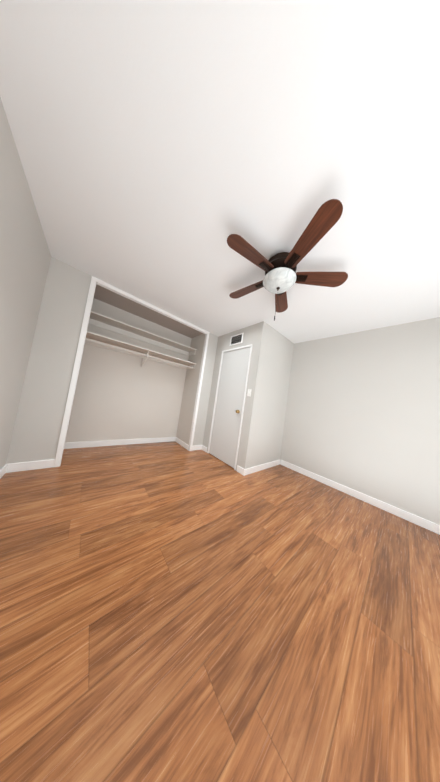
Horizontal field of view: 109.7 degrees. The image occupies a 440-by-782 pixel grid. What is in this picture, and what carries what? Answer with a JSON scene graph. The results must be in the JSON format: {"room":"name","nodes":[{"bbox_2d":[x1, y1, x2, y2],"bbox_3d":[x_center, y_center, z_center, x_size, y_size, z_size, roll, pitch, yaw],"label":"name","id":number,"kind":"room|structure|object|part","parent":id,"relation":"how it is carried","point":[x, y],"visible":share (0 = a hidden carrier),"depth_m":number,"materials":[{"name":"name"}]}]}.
{"room":"empty bedroom","nodes":[
{"label":"empty bedroom","id":0,"kind":"room"},
{"bbox_2d":[0,97,50,469],"bbox_3d":[-1.096,-0.260,0.407,0.110,2.440,4.820,11,-4,-40],"label":"wall","id":1,"kind":"structure","parent":0,"point":[25,256],"depth_m":1.26,"materials":[{"name":"paint"}]},
{"bbox_2d":[0,464,7,478],"bbox_3d":[-1.009,0.923,0.131,0.013,0.095,3.955,11,-4,-40],"label":"baseboard","id":2,"kind":"structure","parent":1,"relation":"attached to","point":[3,470],"depth_m":1.57,"materials":[{"name":"white wood"}]},
{"bbox_2d":[6,257,91,463],"bbox_3d":[-1.973,-0.300,1.863,0.414,2.440,0.050,11,-4,-40],"label":"wall","id":3,"kind":"structure","parent":0,"point":[42,406],"depth_m":1.82,"materials":[{"name":"paint"}]},
{"bbox_2d":[6,459,54,472],"bbox_3d":[-2.133,0.857,1.759,0.351,0.095,0.013,11,-4,-40],"label":"baseboard","id":4,"kind":"structure","parent":3,"relation":"attached to","point":[25,466],"depth_m":1.74,"materials":[{"name":"white wood"}]},
{"bbox_2d":[65,298,191,442],"bbox_3d":[-1.202,-0.100,3.398,3.600,2.440,0.110,11,-4,-40],"label":"wall","id":5,"kind":"structure","parent":0,"point":[120,396],"depth_m":2.87,"materials":[{"name":"paint"}]},
{"bbox_2d":[64,437,175,448],"bbox_3d":[-1.850,0.961,2.843,2.194,0.095,0.013,11,-4,-40],"label":"baseboard","id":6,"kind":"structure","parent":5,"relation":"attached to","point":[68,445],"depth_m":2.79,"materials":[{"name":"white wood"}]},
{"bbox_2d":[85,311,196,368],"bbox_3d":[-1.473,-0.765,2.791,2.218,0.604,0.410,11,-4,-40],"label":"shelf unit","id":7,"kind":"object","parent":5,"relation":"attached to","point":[105,322],"visible":0.58,"depth_m":2.80,"materials":[{"name":"white paint"}]},
{"bbox_2d":[176,333,204,444],"bbox_3d":[-0.617,-0.015,3.432,0.110,2.440,0.595,11,-4,-40],"label":"wall","id":8,"kind":"structure","parent":0,"point":[187,404],"depth_m":3.36,"materials":[{"name":"paint"}]},
{"bbox_2d":[175,437,187,449],"bbox_3d":[-0.830,1.135,3.325,0.013,0.095,0.595,11,-4,-40],"label":"baseboard","id":9,"kind":"structure","parent":8,"relation":"attached to","point":[182,443],"depth_m":3.29,"materials":[{"name":"white wood"}]},
{"bbox_2d":[189,333,217,448],"bbox_3d":[-0.339,0.014,3.245,0.300,2.440,0.050,11,-4,-40],"label":"wall","id":10,"kind":"structure","parent":0,"point":[205,391],"depth_m":3.24,"materials":[{"name":"paint"}]},
{"bbox_2d":[192,445,201,450],"bbox_3d":[-0.466,1.178,3.169,0.250,0.095,0.013,11,-4,-40],"label":"baseboard","id":11,"kind":"structure","parent":10,"relation":"attached to","point":[197,447],"depth_m":3.16,"materials":[{"name":"white wood"}]},
{"bbox_2d":[0,441,439,781],"bbox_3d":[0.125,1.265,1.519,3.900,0.100,4.900,11,-4,-40],"label":"floor","id":12,"kind":"structure","parent":0,"point":[173,611],"depth_m":0.75,"materials":[{"name":"brown wood"}]},
{"bbox_2d":[0,0,439,343],"bbox_3d":[0.484,-1.242,1.665,3.900,0.106,4.900,11,-4,-40],"label":"ceiling","id":13,"kind":"structure","parent":0,"point":[166,149],"depth_m":0.83,"materials":[{"name":"paint"}]},
{"bbox_2d":[227,199,347,320],"bbox_3d":[0.499,-0.920,1.431,1.091,0.565,1.086,11,-4,-40],"label":"ceiling fan","id":14,"kind":"object","parent":13,"relation":"hanging from","point":[281,277],"visible":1,"depth_m":1.31,"materials":[{"name":"brown wood"}]},
{"label":"blade","id":15,"kind":"part","parent":14,"relation":"part of","materials":[{"name":"brown wood"}]},
{"label":"blade","id":16,"kind":"part","parent":14,"relation":"part of","materials":[{"name":"brown wood"}]},
{"bbox_3d":[0.514,-0.790,1.418,0.032,0.310,0.032,11,-4,-40],"label":"chain","id":17,"kind":"part","parent":14,"relation":"part of","materials":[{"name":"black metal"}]},
{"bbox_3d":[0.541,-0.981,1.429,0.290,0.081,0.290,11,-4,-40],"label":"lamp shade","id":18,"kind":"part","parent":14,"relation":"part of","materials":[{"name":"white glass"}]},
{"bbox_3d":[0.690,-1.011,1.750,0.142,0.006,0.453,-6,-9,23],"label":"blade","id":19,"kind":"part","parent":14,"relation":"part of","materials":[{"name":"brown wood"}]},
{"bbox_3d":[0.625,-1.059,1.092,0.142,0.006,0.453,21,-6,-11],"label":"blade","id":20,"kind":"part","parent":14,"relation":"part of","materials":[{"name":"brown wood"}]},
{"label":"blade","id":21,"kind":"part","parent":14,"relation":"part of","materials":[{"name":"brown wood"}]},
{"bbox_2d":[202,325,253,450],"bbox_3d":[0.144,0.068,2.982,0.110,2.440,0.977,11,-4,-40],"label":"wall","id":22,"kind":"structure","parent":0,"point":[220,344],"depth_m":3.20,"materials":[{"name":"paint"}]},
{"bbox_2d":[209,347,249,467],"bbox_3d":[0.142,0.253,2.846,0.092,2.035,0.704,11,-4,-40],"label":"door","id":23,"kind":"structure","parent":22,"relation":"in","point":[228,413],"depth_m":2.81,"materials":[{"name":"white wood"}]},
{"bbox_2d":[207,344,251,469],"bbox_3d":[0.187,0.247,2.884,0.118,2.087,0.784,11,-4,-40],"label":"door frame","id":24,"kind":"structure","parent":22,"relation":"attached to","point":[243,399],"depth_m":2.71,"materials":[{"name":"white wood"}]},
{"bbox_2d":[230,333,243,345],"bbox_3d":[0.308,-0.954,2.924,0.014,0.190,0.320,11,-4,-40],"label":"air vent","id":25,"kind":"object","parent":22,"relation":"in","point":[236,339],"visible":1,"depth_m":2.92,"materials":[{"name":"white metal"}]},
{"bbox_2d":[236,323,257,470],"bbox_3d":[0.482,0.093,2.577,0.110,2.440,0.078,11,-4,-40],"label":"wall","id":26,"kind":"structure","parent":0,"point":[248,387],"depth_m":2.54,"materials":[{"name":"paint"}]},
{"bbox_2d":[239,321,293,468],"bbox_3d":[0.908,0.168,2.815,1.080,2.440,0.110,11,-4,-40],"label":"wall","id":27,"kind":"structure","parent":0,"point":[266,406],"depth_m":2.65,"materials":[{"name":"paint"}]},
{"bbox_2d":[237,465,244,475],"bbox_3d":[0.322,1.247,2.407,0.013,0.095,0.158,11,-4,-40],"label":"baseboard","id":28,"kind":"structure","parent":27,"relation":"attached to","point":[240,470],"depth_m":2.39,"materials":[{"name":"white wood"}]},
{"bbox_2d":[244,459,280,475],"bbox_3d":[0.776,1.329,2.696,1.067,0.095,0.013,11,-4,-40],"label":"baseboard","id":29,"kind":"structure","parent":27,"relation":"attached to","point":[250,470],"depth_m":2.63,"materials":[{"name":"white wood"}]},
{"bbox_2d":[280,317,439,524],"bbox_3d":[1.706,0.280,2.777,0.110,2.440,4.820,11,-4,-40],"label":"wall","id":30,"kind":"structure","parent":0,"point":[362,412],"depth_m":2.16,"materials":[{"name":"paint"}]},
{"bbox_2d":[280,460,439,534],"bbox_3d":[2.077,1.473,1.971,0.013,0.095,2.777,11,-4,-40],"label":"baseboard","id":31,"kind":"structure","parent":30,"relation":"attached to","point":[417,520],"depth_m":2.05,"materials":[{"name":"white wood"}]},
{"bbox_3d":[-0.965,-1.321,2.641,1.806,0.048,0.050,11,-4,-40],"label":"wall","id":32,"kind":"structure","parent":0,"visible":0},
{"bbox_2d":[54,276,209,466],"bbox_3d":[-1.113,-0.136,2.546,1.906,2.437,0.017,11,-4,-40],"label":"trim","id":33,"kind":"structure","parent":32,"relation":"attached to","point":[94,280],"depth_m":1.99,"materials":[{"name":"white wood"}]}
]}

